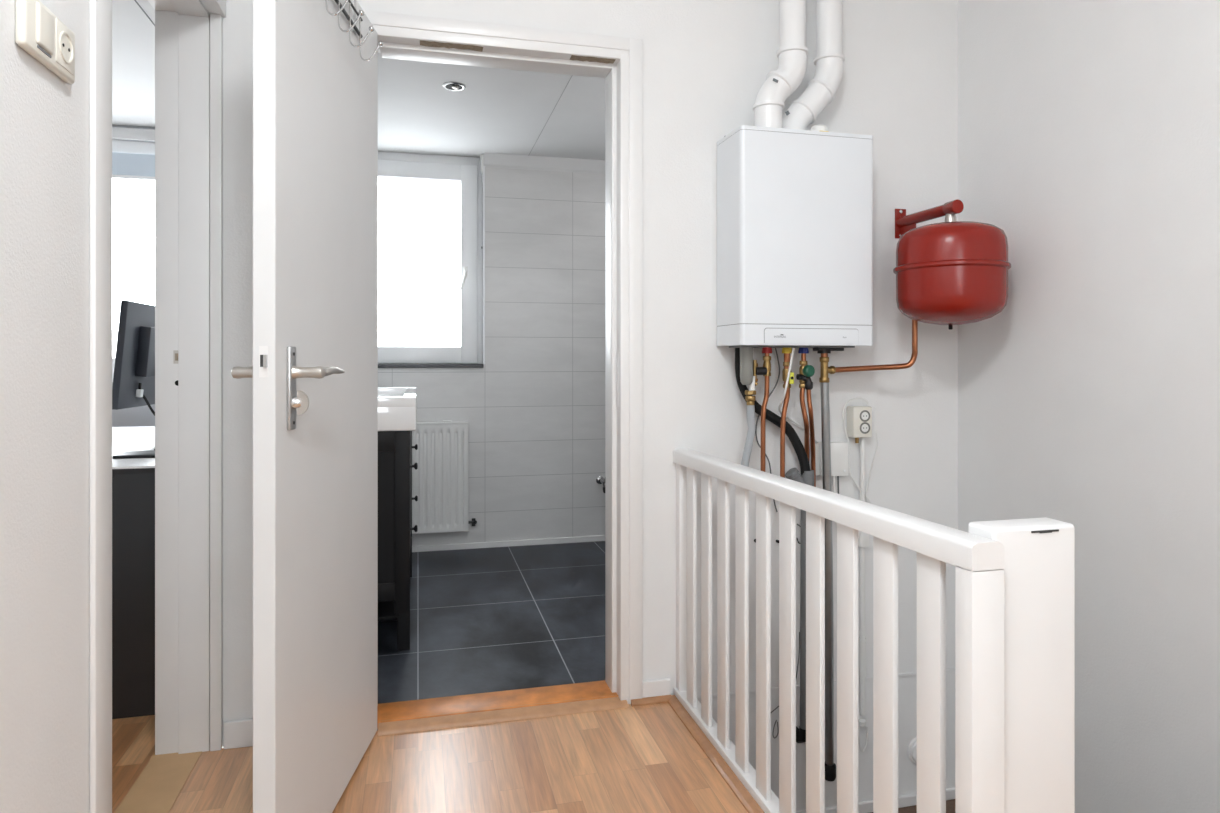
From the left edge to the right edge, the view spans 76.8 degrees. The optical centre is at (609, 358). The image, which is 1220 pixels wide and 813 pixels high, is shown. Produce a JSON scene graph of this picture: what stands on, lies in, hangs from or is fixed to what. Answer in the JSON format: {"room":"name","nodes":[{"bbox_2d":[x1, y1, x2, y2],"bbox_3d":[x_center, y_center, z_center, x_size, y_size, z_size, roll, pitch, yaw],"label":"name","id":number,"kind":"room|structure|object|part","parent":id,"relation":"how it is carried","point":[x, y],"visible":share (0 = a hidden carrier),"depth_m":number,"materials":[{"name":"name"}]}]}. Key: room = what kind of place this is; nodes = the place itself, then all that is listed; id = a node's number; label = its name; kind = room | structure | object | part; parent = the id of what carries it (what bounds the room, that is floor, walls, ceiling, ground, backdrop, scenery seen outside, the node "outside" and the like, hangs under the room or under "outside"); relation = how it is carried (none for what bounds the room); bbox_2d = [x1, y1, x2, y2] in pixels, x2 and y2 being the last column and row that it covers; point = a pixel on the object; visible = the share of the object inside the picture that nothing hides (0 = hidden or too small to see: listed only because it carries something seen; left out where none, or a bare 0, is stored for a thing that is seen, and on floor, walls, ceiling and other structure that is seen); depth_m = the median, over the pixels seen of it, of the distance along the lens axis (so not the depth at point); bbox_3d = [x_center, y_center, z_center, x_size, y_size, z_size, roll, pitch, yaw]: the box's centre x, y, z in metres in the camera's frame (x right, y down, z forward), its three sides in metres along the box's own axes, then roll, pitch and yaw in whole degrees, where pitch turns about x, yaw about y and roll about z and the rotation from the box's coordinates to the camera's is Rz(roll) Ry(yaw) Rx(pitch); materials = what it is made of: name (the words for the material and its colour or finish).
{"room":"stair landing","nodes":[
{"label":"stair landing","id":0,"kind":"room"},
{"bbox_2d":[0,0,88,812],"bbox_3d":[-0.679,-0.170,0.212,0.164,2.500,4.180,0,0,-14],"label":"wall","id":1,"kind":"structure","parent":0,"point":[44,118],"depth_m":1.10,"materials":[{"name":"paint"}]},
{"bbox_2d":[15,0,74,83],"bbox_3d":[-0.809,-0.463,1.110,0.018,0.081,0.159,0,0,-14],"label":"light switch","id":2,"kind":"object","parent":1,"relation":"attached to","point":[38,31],"visible":1,"depth_m":1.09,"materials":[{"name":"beige plastic"}]},
{"bbox_2d":[56,18,73,74],"bbox_3d":[-0.815,-0.465,1.149,0.004,0.064,0.060,0,0,-14],"label":"socket","id":3,"kind":"object","parent":2,"relation":"attached to","point":[64,36],"depth_m":1.14,"materials":[{"name":"beige plastic"}]},
{"bbox_2d":[89,0,225,812],"bbox_3d":[-1.058,0.030,1.743,0.180,2.100,1.025,0,0,-14],"label":"door frame","id":4,"kind":"structure","parent":1,"relation":"attached to","point":[188,33],"depth_m":2.10,"materials":[{"name":"white paint"}]},
{"bbox_3d":[-1.187,-0.005,2.108,0.014,0.036,0.002,0,0,-14],"label":"strike plate","id":5,"kind":"part","parent":4,"relation":"part of","materials":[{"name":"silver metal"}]},
{"bbox_2d":[112,0,154,126],"bbox_3d":[-2.398,-1.220,2.200,2.210,0.100,3.630,0,0,-14],"label":"ceiling","id":6,"kind":"structure","parent":0,"point":[133,33],"depth_m":3.06,"materials":[{"name":"white paint"}]},
{"bbox_2d":[134,0,154,25],"bbox_3d":[-1.513,-1.174,2.369,0.004,0.012,3.330,0,0,-14],"label":"seam","id":7,"kind":"structure","parent":6,"relation":"attached to","point":[134,0],"depth_m":2.60,"materials":[{"name":"grey"}]},
{"bbox_2d":[112,125,154,426],"bbox_3d":[-2.750,-0.045,3.880,2.140,2.250,0.200,0,0,-14],"label":"wall","id":8,"kind":"structure","parent":0,"point":[141,415],"depth_m":3.87,"materials":[{"name":"white paint"}]},
{"bbox_2d":[112,140,154,381],"bbox_3d":[-2.631,-0.491,3.835,1.550,1.213,0.105,0,0,-14],"label":"window","id":9,"kind":"structure","parent":8,"relation":"in","point":[130,159],"depth_m":3.87,"materials":[{"name":"white plastic"}]},
{"bbox_2d":[112,152,154,176],"bbox_3d":[-2.625,-0.976,3.811,1.410,0.112,0.006,0,0,-14],"label":"roller blind","id":10,"kind":"object","parent":9,"relation":"attached to","point":[124,164],"depth_m":3.87,"materials":[{"name":"fabric"}]},
{"bbox_2d":[112,127,154,140],"bbox_3d":[-2.738,-1.126,3.769,2.110,0.056,0.020,0,0,-14],"label":"batten","id":11,"kind":"object","parent":8,"relation":"attached to","point":[122,133],"depth_m":3.85,"materials":[{"name":"white wood"}]},
{"bbox_2d":[112,541,747,812],"bbox_3d":[-0.812,1.138,1.282,4.645,0.124,6.320,0,0,-14],"label":"floor","id":12,"kind":"structure","parent":0,"point":[636,759],"depth_m":2.22,"materials":[{"name":"brown wood"}]},
{"bbox_2d":[112,426,154,718],"bbox_3d":[-1.911,0.701,2.977,0.874,0.758,1.508,0,0,-14],"label":"desk","id":13,"kind":"object","parent":12,"relation":"on","point":[133,479],"visible":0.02,"depth_m":2.32,"materials":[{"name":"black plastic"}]},
{"bbox_2d":[112,300,154,415],"bbox_3d":[-1.740,0.054,3.101,0.295,0.538,0.560,0,0,-14],"label":"computer monitor","id":14,"kind":"object","parent":13,"relation":"on","point":[134,369],"visible":0.54,"depth_m":2.91,"materials":[{"name":"black plastic"}]},
{"bbox_2d":[112,450,154,458],"bbox_3d":[-1.507,0.318,2.577,0.238,0.011,0.130,0,0,-14],"label":"keyboard","id":15,"kind":"object","parent":13,"relation":"on","point":[128,454],"visible":0.49,"depth_m":2.52,"materials":[{"name":"black plastic"}]},
{"bbox_2d":[115,751,201,812],"bbox_3d":[-1.092,1.139,1.743,0.125,0.122,1.010,0,0,-14],"label":"threshold","id":16,"kind":"object","parent":12,"relation":"on","point":[158,786],"visible":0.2,"depth_m":1.95,"materials":[{"name":"brown wood"}]},
{"bbox_2d":[378,431,417,650],"bbox_3d":[-1.080,0.670,3.286,0.504,0.811,1.020,0,0,-14],"label":"vanity cabinet","id":17,"kind":"object","parent":12,"relation":"on","point":[395,466],"visible":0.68,"depth_m":2.84,"materials":[{"name":"black wood"}]},
{"bbox_2d":[378,601,396,620],"bbox_3d":[-1.094,0.973,3.283,0.436,0.015,0.900,0,0,-14],"label":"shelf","id":18,"kind":"object","parent":17,"relation":"attached to","point":[386,608],"depth_m":2.94,"materials":[{"name":"black wood"}]},
{"bbox_3d":[-0.973,0.603,2.799,0.476,0.675,0.022,0,0,-14],"label":"panel","id":19,"kind":"part","parent":17,"relation":"part of","materials":[{"name":"black wood"}]},
{"bbox_2d":[378,387,416,430],"bbox_3d":[-1.088,0.154,3.287,0.509,0.222,1.045,0,0,-14],"label":"washbasin","id":20,"kind":"object","parent":17,"relation":"in","point":[397,406],"visible":0.35,"depth_m":2.83,"materials":[{"name":"white ceramic"}]},
{"bbox_3d":[-0.767,0.978,2.862,0.045,0.196,0.044,0,0,-14],"label":"leg","id":21,"kind":"part","parent":17,"relation":"part of","materials":[{"name":"black wood"}]},
{"bbox_3d":[-0.816,0.665,3.101,0.020,0.250,0.485,0,0,-14],"label":"drawer","id":22,"kind":"part","parent":17,"relation":"part of","materials":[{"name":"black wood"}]},
{"bbox_3d":[-0.816,0.412,3.101,0.020,0.245,0.485,0,0,-14],"label":"drawer","id":23,"kind":"part","parent":17,"relation":"part of","materials":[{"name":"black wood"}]},
{"bbox_3d":[-1.003,0.978,3.808,0.045,0.196,0.044,0,0,-14],"label":"leg","id":24,"kind":"part","parent":17,"relation":"part of","materials":[{"name":"black wood"}]},
{"bbox_3d":[-0.934,0.665,3.575,0.020,0.250,0.483,0,0,-14],"label":"drawer","id":25,"kind":"part","parent":17,"relation":"part of","materials":[{"name":"black wood"}]},
{"bbox_3d":[-0.934,0.412,3.575,0.020,0.245,0.483,0,0,-14],"label":"drawer","id":26,"kind":"part","parent":17,"relation":"part of","materials":[{"name":"black wood"}]},
{"bbox_3d":[-0.766,0.662,3.004,0.031,0.029,0.029,0,0,-14],"label":"knob","id":27,"kind":"part","parent":17,"relation":"part of","materials":[{"name":"black plastic"}]},
{"bbox_3d":[-0.766,0.418,3.004,0.031,0.029,0.029,0,0,-14],"label":"knob","id":28,"kind":"part","parent":17,"relation":"part of","materials":[{"name":"black plastic"}]},
{"bbox_2d":[377,680,627,735],"bbox_3d":[-0.330,1.070,2.377,0.754,0.020,0.172,0,0,-14],"label":"threshold","id":29,"kind":"object","parent":12,"relation":"on","point":[401,717],"visible":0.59,"depth_m":2.35,"materials":[{"name":"orange wood"}]},
{"bbox_2d":[673,449,1074,812],"bbox_3d":[0.468,0.729,1.819,0.211,0.942,1.367,0,0,-14],"label":"stair railing","id":30,"kind":"object","parent":12,"relation":"on","point":[1015,578],"visible":1,"depth_m":1.35,"materials":[{"name":"paint"}]},
{"bbox_3d":[0.229,0.689,2.445,0.032,0.722,0.036,0,0,-14],"label":"wall post","id":31,"kind":"part","parent":30,"relation":"part of","materials":[{"name":"paint"}]},
{"bbox_3d":[0.389,1.063,1.800,0.045,0.034,1.365,0,0,-14],"label":"rail","id":32,"kind":"part","parent":30,"relation":"part of","materials":[{"name":"paint"}]},
{"bbox_3d":[0.393,0.300,1.800,0.056,0.058,1.366,0,0,-14],"label":"handrail","id":33,"kind":"part","parent":30,"relation":"part of","materials":[{"name":"paint"}]},
{"bbox_3d":[0.555,0.745,1.155,0.058,0.871,0.038,0,0,-14],"label":"post","id":34,"kind":"part","parent":30,"relation":"part of","materials":[{"name":"paint"}]},
{"bbox_3d":[0.649,0.729,1.215,0.154,0.942,0.060,0,0,-14],"label":"newel post","id":35,"kind":"part","parent":30,"relation":"part of","materials":[{"name":"paint"}]},
{"bbox_2d":[378,167,604,545],"bbox_3d":[-0.555,-0.045,4.563,2.370,2.250,0.250,0,0,-14],"label":"wall","id":36,"kind":"structure","parent":0,"point":[534,412],"depth_m":4.46,"materials":[{"name":"grey tile"}]},
{"bbox_2d":[378,151,481,363],"bbox_3d":[-1.135,-0.570,4.370,0.812,1.199,0.131,0,0,-14],"label":"window","id":37,"kind":"structure","parent":36,"relation":"in","point":[466,171],"depth_m":4.43,"materials":[{"name":"white plastic"}]},
{"bbox_3d":[-0.836,-0.462,4.402,0.045,0.137,0.049,0,0,-14],"label":"handle","id":38,"kind":"part","parent":37,"relation":"part of","materials":[{"name":"white plastic"}]},
{"bbox_2d":[378,364,482,367],"bbox_3d":[-1.131,0.040,4.350,0.811,0.020,0.145,0,0,-14],"label":"window sill","id":39,"kind":"structure","parent":36,"relation":"attached to","point":[379,365],"depth_m":4.31,"materials":[{"name":"stone"}]},
{"bbox_2d":[412,420,476,533],"bbox_3d":[-1.053,0.650,4.267,0.622,0.616,0.084,0,0,-14],"label":"radiator","id":40,"kind":"object","parent":36,"relation":"attached to","point":[440,480],"visible":0.58,"depth_m":4.26,"materials":[{"name":"metal"}]},
{"bbox_2d":[416,421,467,424],"bbox_3d":[-1.074,0.356,4.250,0.573,0.012,0.062,0,0,-14],"label":"grille","id":41,"kind":"object","parent":40,"relation":"attached to","point":[444,422],"depth_m":4.26,"materials":[{"name":"metal"}]},
{"bbox_2d":[480,154,483,171],"bbox_3d":[-0.731,-1.115,4.385,0.020,0.102,0.012,0,0,-14],"label":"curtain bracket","id":42,"kind":"object","parent":36,"relation":"attached to","point":[481,155],"visible":1,"depth_m":4.38,"materials":[{"name":"white plastic"}]},
{"bbox_2d":[483,166,484,363],"bbox_3d":[-0.719,-0.535,4.391,0.012,1.130,0.008,0,0,-14],"label":"strip","id":43,"kind":"object","parent":36,"relation":"attached to","point":[484,166],"visible":1,"depth_m":4.39,"materials":[{"name":"white plastic"}]},
{"bbox_2d":[412,535,604,551],"bbox_3d":[-0.524,1.060,4.436,2.170,0.032,0.012,0,0,-14],"label":"baseboard","id":44,"kind":"structure","parent":36,"relation":"attached to","point":[441,547],"depth_m":4.41,"materials":[{"name":"grey tile"}]},
{"bbox_2d":[484,153,604,173],"bbox_3d":[-0.093,-1.133,4.534,1.287,0.075,0.030,0,0,-14],"label":"coving","id":45,"kind":"structure","parent":36,"relation":"attached to","point":[493,160],"depth_m":4.46,"materials":[{"name":"white paint"}]},
{"bbox_2d":[596,476,604,492],"bbox_3d":[-0.038,0.738,4.526,0.073,0.098,0.072,0,0,-14],"label":"angle valve","id":46,"kind":"object","parent":36,"relation":"attached to","point":[599,479],"visible":0.61,"depth_m":4.54,"materials":[{"name":"silver metal"}]},
{"bbox_2d":[378,53,604,159],"bbox_3d":[-0.324,-1.220,3.635,2.370,0.100,2.290,0,0,-14],"label":"ceiling","id":47,"kind":"structure","parent":0,"point":[501,111],"depth_m":3.67,"materials":[{"name":"white paint"}]},
{"bbox_2d":[443,82,464,90],"bbox_3d":[-0.667,-1.161,3.296,0.096,0.017,0.096,0,0,-14],"label":"recessed light","id":48,"kind":"object","parent":47,"relation":"in","point":[454,86],"visible":1,"depth_m":3.28,"materials":[{"name":"silver metal"}]},
{"bbox_2d":[528,75,572,155],"bbox_3d":[-0.236,-1.174,3.495,0.003,0.012,1.977,0,0,-14],"label":"seam","id":49,"kind":"structure","parent":47,"relation":"attached to","point":[572,75],"depth_m":3.63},
{"bbox_2d":[223,0,957,811],"bbox_3d":[0.118,0.430,2.500,2.490,3.700,0.125,0,0,-14],"label":"wall","id":50,"kind":"structure","parent":0,"point":[706,64],"depth_m":2.49,"materials":[{"name":"paint"}]},
{"bbox_2d":[224,718,252,748],"bbox_3d":[-0.918,1.042,2.171,0.312,0.075,0.013,0,0,-14],"label":"baseboard","id":51,"kind":"structure","parent":50,"relation":"attached to","point":[237,733],"depth_m":2.14,"materials":[{"name":"white paint"}]},
{"bbox_2d":[231,0,376,812],"bbox_3d":[-0.654,0.065,1.841,0.191,2.006,0.754,0,0,3],"label":"door","id":52,"kind":"structure","parent":50,"relation":"in","point":[313,372],"depth_m":1.70,"materials":[{"name":"paint"}]},
{"bbox_3d":[-0.739,0.027,1.603,0.065,0.028,0.166,0,0,-14],"label":"lever handle","id":53,"kind":"part","parent":52,"relation":"part of","materials":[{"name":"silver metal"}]},
{"bbox_3d":[-0.661,0.005,1.471,0.017,0.060,0.002,0,0,-2],"label":"latch plate","id":54,"kind":"part","parent":52,"relation":"part of","materials":[{"name":"white paint"}]},
{"bbox_3d":[-0.638,0.059,1.544,0.008,0.167,0.035,0,0,-2],"label":"handle plate","id":55,"kind":"part","parent":52,"relation":"part of","materials":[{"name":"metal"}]},
{"bbox_3d":[-0.605,0.027,1.611,0.062,0.028,0.160,0,0,-1],"label":"lever handle","id":56,"kind":"part","parent":52,"relation":"part of","materials":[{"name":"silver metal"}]},
{"bbox_2d":[325,0,382,60],"bbox_3d":[-0.638,-0.857,1.772,0.117,0.168,0.490,0,0,-2],"label":"coat rack","id":57,"kind":"object","parent":52,"relation":"attached to","point":[340,7],"visible":1,"depth_m":1.91,"materials":[{"name":"metal"}]},
{"bbox_3d":[-0.642,-0.845,1.772,0.109,0.009,0.482,0,0,-14],"label":"rail","id":58,"kind":"part","parent":57,"relation":"part of","materials":[{"name":"metal"}]},
{"bbox_3d":[-0.639,-0.885,1.770,0.006,0.006,0.485,0,0,-2],"label":"rail","id":59,"kind":"part","parent":57,"relation":"part of","materials":[{"name":"metal"}]},
{"bbox_2d":[363,10,641,705],"bbox_3d":[-0.346,0.038,2.378,0.889,2.084,0.145,0,0,-14],"label":"door frame","id":60,"kind":"structure","parent":50,"relation":"attached to","point":[618,60],"depth_m":2.41,"materials":[{"name":"white paint"}]},
{"bbox_3d":[0.024,0.065,2.436,0.002,0.170,0.025,0,0,-14],"label":"strike plate","id":61,"kind":"part","parent":60,"relation":"part of","materials":[{"name":"white paint"}]},
{"bbox_2d":[631,695,671,706],"bbox_3d":[0.131,1.072,2.416,0.133,0.016,0.018,0,0,-14],"label":"trim","id":62,"kind":"structure","parent":50,"relation":"attached to","point":[656,699],"depth_m":2.41,"materials":[{"name":"brown wood"}]},
{"bbox_2d":[642,678,670,697],"bbox_3d":[0.146,1.048,2.436,0.094,0.065,0.013,0,0,-14],"label":"baseboard","id":63,"kind":"structure","parent":50,"relation":"attached to","point":[656,687],"depth_m":2.43,"materials":[{"name":"white paint"}]},
{"bbox_2d":[668,695,764,812],"bbox_3d":[0.666,1.073,0.538,0.028,0.014,3.922,0,0,-14],"label":"trim","id":64,"kind":"structure","parent":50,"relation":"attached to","point":[746,799],"depth_m":2.06,"materials":[{"name":"brown wood"}]},
{"bbox_2d":[773,720,778,738],"bbox_3d":[0.544,1.217,2.532,0.022,0.061,0.003,0,0,-14],"label":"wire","id":65,"kind":"object","parent":50,"relation":"attached to","point":[776,720],"visible":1,"depth_m":2.53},
{"bbox_2d":[717,125,872,352],"bbox_3d":[0.586,-0.374,2.450,0.452,0.713,0.199,0,0,-14],"label":"boiler","id":66,"kind":"object","parent":50,"relation":"attached to","point":[795,206],"visible":1,"depth_m":2.36,"materials":[{"name":"metal"}]},
{"bbox_2d":[740,346,755,466],"bbox_3d":[0.432,0.294,2.408,0.056,0.669,0.042,0,0,-14],"label":"pipe","id":67,"kind":"object","parent":66,"relation":"attached to","point":[746,353],"visible":0.68,"depth_m":2.40,"materials":[{"name":"grey plastic"}]},
{"bbox_2d":[753,353,770,471],"bbox_3d":[0.480,0.759,2.424,0.060,1.562,0.030,0,0,-24],"label":"copper pipe","id":68,"kind":"object","parent":66,"relation":"attached to","point":[765,370],"visible":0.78,"depth_m":2.42,"materials":[{"name":"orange metal"}]},
{"bbox_2d":[753,360,757,385],"bbox_3d":[0.460,0.045,2.431,0.024,0.083,0.026,0,0,-14],"label":"tap","id":69,"kind":"object","parent":68,"relation":"attached to","point":[756,379],"visible":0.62,"depth_m":2.43,"materials":[{"name":"gold metal"}]},
{"bbox_3d":[0.473,0.038,2.421,0.034,0.025,0.025,0,0,-14],"label":"valve knob","id":70,"kind":"part","parent":68,"relation":"part of","materials":[{"name":"black plastic"}]},
{"bbox_2d":[755,348,779,511],"bbox_3d":[0.512,0.231,2.498,0.088,0.535,0.005,0,0,-14],"label":"cable","id":71,"kind":"object","parent":66,"relation":"hanging from","point":[775,348],"visible":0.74,"depth_m":2.50,"materials":[{"name":"grey plastic"}]},
{"bbox_2d":[735,348,809,474],"bbox_3d":[0.523,0.172,2.480,0.262,0.420,0.041,0,0,-12],"label":"hose","id":72,"kind":"object","parent":66,"relation":"attached to","point":[772,417],"visible":0.66,"depth_m":2.48,"materials":[{"name":"rubber"}]},
{"bbox_2d":[753,0,808,127],"bbox_3d":[0.530,-1.060,2.394,0.178,0.721,0.098,0,0,-14],"label":"flue pipe","id":73,"kind":"object","parent":66,"relation":"attached to","point":[780,83],"visible":0.88,"depth_m":2.37,"materials":[{"name":"white plastic"}]},
{"bbox_2d":[780,353,793,477],"bbox_3d":[0.560,0.759,2.441,0.038,1.562,0.044,0,0,-14],"label":"copper pipe","id":74,"kind":"object","parent":66,"relation":"attached to","point":[786,362],"visible":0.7,"depth_m":2.44,"materials":[{"name":"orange metal"}]},
{"bbox_3d":[0.572,0.060,2.425,0.015,0.037,0.008,0,0,-14],"label":"valve lever","id":75,"kind":"part","parent":74,"relation":"part of","materials":[{"name":"plastic"}]},
{"bbox_3d":[0.587,-0.073,2.447,0.452,0.062,0.190,0,0,-14],"label":"casing","id":76,"kind":"part","parent":66,"relation":"part of","materials":[{"name":"plastic"}]},
{"bbox_3d":[0.587,-0.694,2.447,0.452,0.011,0.190,0,0,-14],"label":"lid","id":77,"kind":"part","parent":66,"relation":"part of","materials":[{"name":"metal"}]},
{"bbox_2d":[778,348,818,442],"bbox_3d":[0.603,0.127,2.499,0.080,0.324,0.224,0,0,38],"label":"cable","id":78,"kind":"object","parent":66,"relation":"hanging from","point":[792,353],"visible":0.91,"depth_m":2.41,"materials":[{"name":"white plastic"}]},
{"bbox_3d":[0.619,-0.070,2.357,0.317,0.044,0.003,0,0,-14],"label":"control panel","id":79,"kind":"part","parent":66,"relation":"part of","materials":[{"name":"plastic"}]},
{"bbox_2d":[782,0,844,129],"bbox_3d":[0.644,-1.051,2.474,0.230,0.737,0.097,0,0,-14],"label":"flue pipe","id":80,"kind":"object","parent":66,"relation":"attached to","point":[803,111],"visible":0.82,"depth_m":2.45,"materials":[{"name":"white plastic"}]},
{"bbox_2d":[796,632,799,678],"bbox_3d":[0.615,1.016,2.550,0.031,0.223,0.003,0,0,-14],"label":"cable","id":81,"kind":"object","parent":50,"relation":"attached to","point":[799,632],"visible":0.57,"depth_m":2.55,"materials":[{"name":"black plastic"}]},
{"bbox_2d":[785,468,813,742],"bbox_3d":[0.610,0.803,2.514,0.098,0.903,0.085,0,0,-14],"label":"drain pipe","id":82,"kind":"object","parent":50,"relation":"attached to","point":[807,478],"visible":0.62,"depth_m":2.49,"materials":[{"name":"grey plastic"}]},
{"bbox_2d":[801,470,813,485],"bbox_3d":[0.642,0.424,2.502,0.043,0.125,0.043,0,0,-14],"label":"socket","id":83,"kind":"object","parent":82,"relation":"attached to","point":[807,478],"depth_m":2.48,"materials":[{"name":"grey plastic"}]},
{"bbox_2d":[796,353,814,459],"bbox_3d":[0.632,0.759,2.489,0.058,1.562,0.154,0,0,15],"label":"copper pipe","id":84,"kind":"object","parent":50,"relation":"attached to","point":[806,370],"visible":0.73,"depth_m":2.46,"materials":[{"name":"gold metal"}]},
{"bbox_3d":[0.627,0.038,2.429,0.038,0.039,0.023,0,0,-30],"label":"tap knob","id":85,"kind":"part","parent":84,"relation":"part of","materials":[{"name":"green plastic"}]},
{"bbox_2d":[802,376,815,486],"bbox_3d":[0.657,0.795,2.502,0.034,1.490,0.146,0,0,29],"label":"copper pipe","id":86,"kind":"object","parent":50,"relation":"attached to","point":[808,384],"visible":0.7,"depth_m":2.48,"materials":[{"name":"orange metal"}]},
{"bbox_3d":[0.629,0.074,2.450,0.034,0.047,0.027,0,0,39],"label":"valve knob","id":87,"kind":"part","parent":86,"relation":"part of","materials":[{"name":"black plastic"}]},
{"bbox_2d":[697,667,954,699],"bbox_3d":[0.738,1.090,2.588,1.005,0.012,0.005,0,0,-14],"label":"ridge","id":88,"kind":"object","parent":50,"relation":"attached to","point":[947,669],"depth_m":2.59,"materials":[{"name":"white paint"}]},
{"bbox_2d":[819,353,835,781],"bbox_3d":[0.701,0.675,2.522,0.073,1.395,0.108,0,0,-14],"label":"pipe","id":89,"kind":"object","parent":50,"relation":"attached to","point":[830,766],"visible":0.91,"depth_m":2.49,"materials":[{"name":"metal"}]},
{"bbox_2d":[836,320,917,372],"bbox_3d":[0.854,-0.045,2.494,0.278,0.180,0.037,0,0,2],"label":"pipe","id":90,"kind":"object","parent":89,"relation":"attached to","point":[913,358],"visible":0.96,"depth_m":2.49,"materials":[{"name":"metal"}]},
{"bbox_2d":[815,441,847,476],"bbox_3d":[0.735,0.334,2.571,0.120,0.113,0.034,0,0,-14],"label":"junction box","id":91,"kind":"object","parent":50,"relation":"attached to","point":[839,449],"visible":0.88,"depth_m":2.56,"materials":[{"name":"white plastic"}]},
{"bbox_2d":[833,476,836,528],"bbox_3d":[0.768,0.504,2.567,0.055,0.230,0.009,0,0,-14],"label":"cable","id":92,"kind":"object","parent":91,"relation":"hanging from","point":[834,482],"visible":0.3,"depth_m":2.56,"materials":[{"name":"white plastic"}]},
{"bbox_2d":[837,476,838,493],"bbox_3d":[0.762,0.464,2.571,0.008,0.147,0.006,0,0,-14],"label":"cable","id":93,"kind":"object","parent":91,"relation":"hanging from","point":[837,476],"visible":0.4,"depth_m":2.57,"materials":[{"name":"grey plastic"}]},
{"bbox_2d":[847,406,871,442],"bbox_3d":[0.840,0.220,2.591,0.071,0.121,0.048,0,0,-14],"label":"double socket","id":94,"kind":"object","parent":50,"relation":"attached to","point":[859,418],"visible":0.99,"depth_m":2.57,"materials":[{"name":"beige plastic"}]},
{"bbox_2d":[842,397,872,503],"bbox_3d":[0.847,0.331,2.592,0.144,0.404,0.005,0,0,-14],"label":"cable","id":95,"kind":"object","parent":94,"relation":"attached to","point":[857,397],"visible":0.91,"depth_m":2.58,"materials":[{"name":"grey plastic"}]},
{"bbox_2d":[860,422,869,433],"bbox_3d":[0.852,0.230,2.571,0.039,0.039,0.004,0,0,-14],"label":"socket","id":96,"kind":"object","parent":94,"relation":"attached to","point":[864,426],"depth_m":2.57,"materials":[{"name":"white plastic"}]},
{"bbox_2d":[860,410,869,421],"bbox_3d":[0.852,0.190,2.571,0.039,0.039,0.004,0,0,-14],"label":"socket","id":97,"kind":"object","parent":94,"relation":"attached to","point":[864,414],"depth_m":2.57,"materials":[{"name":"white plastic"}]},
{"bbox_2d":[858,438,868,752],"bbox_3d":[0.852,0.797,2.601,0.042,1.064,0.034,0,0,-14],"label":"conduit","id":98,"kind":"object","parent":50,"relation":"attached to","point":[863,538],"visible":0.82,"depth_m":2.59,"materials":[{"name":"plastic"}]},
{"bbox_2d":[865,432,877,500],"bbox_3d":[0.881,0.439,2.613,0.065,0.381,0.004,0,0,-14],"label":"cable","id":99,"kind":"object","parent":50,"relation":"attached to","point":[876,432],"visible":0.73,"depth_m":2.61,"materials":[{"name":"white plastic"}]},
{"bbox_2d":[907,737,916,764],"bbox_3d":[1.079,1.358,2.665,0.100,0.100,0.020,0,0,-14],"label":"vent cap","id":100,"kind":"object","parent":50,"relation":"attached to","point":[912,748],"visible":0.27,"depth_m":2.65,"materials":[{"name":"white paint"}]},
{"bbox_2d":[893,199,1010,329],"bbox_3d":[1.042,-0.304,2.422,0.392,0.425,0.336,0,0,41],"label":"vessel","id":101,"kind":"object","parent":50,"relation":"attached to","point":[951,272],"visible":1,"depth_m":2.28,"materials":[{"name":"red metal"}]},
{"bbox_3d":[1.001,-0.466,2.653,0.042,0.102,0.004,0,0,-14],"label":"wall plate","id":102,"kind":"part","parent":101,"relation":"part of","materials":[{"name":"red metal"}]},
{"bbox_3d":[1.034,-0.470,2.521,0.036,0.036,0.271,0,0,-14],"label":"bracket arm","id":103,"kind":"part","parent":101,"relation":"part of","materials":[{"name":"red metal"}]},
{"bbox_3d":[1.066,-0.470,2.393,0.043,0.043,0.048,0,0,-14],"label":"arm","id":104,"kind":"part","parent":101,"relation":"part of","materials":[{"name":"red metal"}]},
{"bbox_2d":[958,0,1219,812],"bbox_3d":[1.774,0.430,0.759,0.120,3.700,4.055,0,0,-14],"label":"wall","id":105,"kind":"structure","parent":0,"point":[1089,130],"depth_m":2.11,"materials":[{"name":"paint"}]},
{"bbox_3d":[0.874,1.740,1.900,1.075,1.080,1.405,0,0,-14],"label":"wall","id":106,"kind":"structure","parent":0,"visible":0},
{"bbox_2d":[796,787,954,812],"bbox_3d":[0.833,1.522,2.210,1.005,0.035,0.785,0,0,-14],"label":"baseboard","id":107,"kind":"structure","parent":106,"relation":"attached to","point":[910,799],"depth_m":2.64,"materials":[{"name":"white paint"}]},
{"bbox_2d":[870,799,954,812],"bbox_3d":[0.897,1.758,1.942,1.010,1.045,1.335,0,0,-14],"label":"stairs","id":108,"kind":"structure","parent":106,"relation":"attached to","point":[950,804],"depth_m":2.64,"materials":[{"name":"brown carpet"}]}
]}

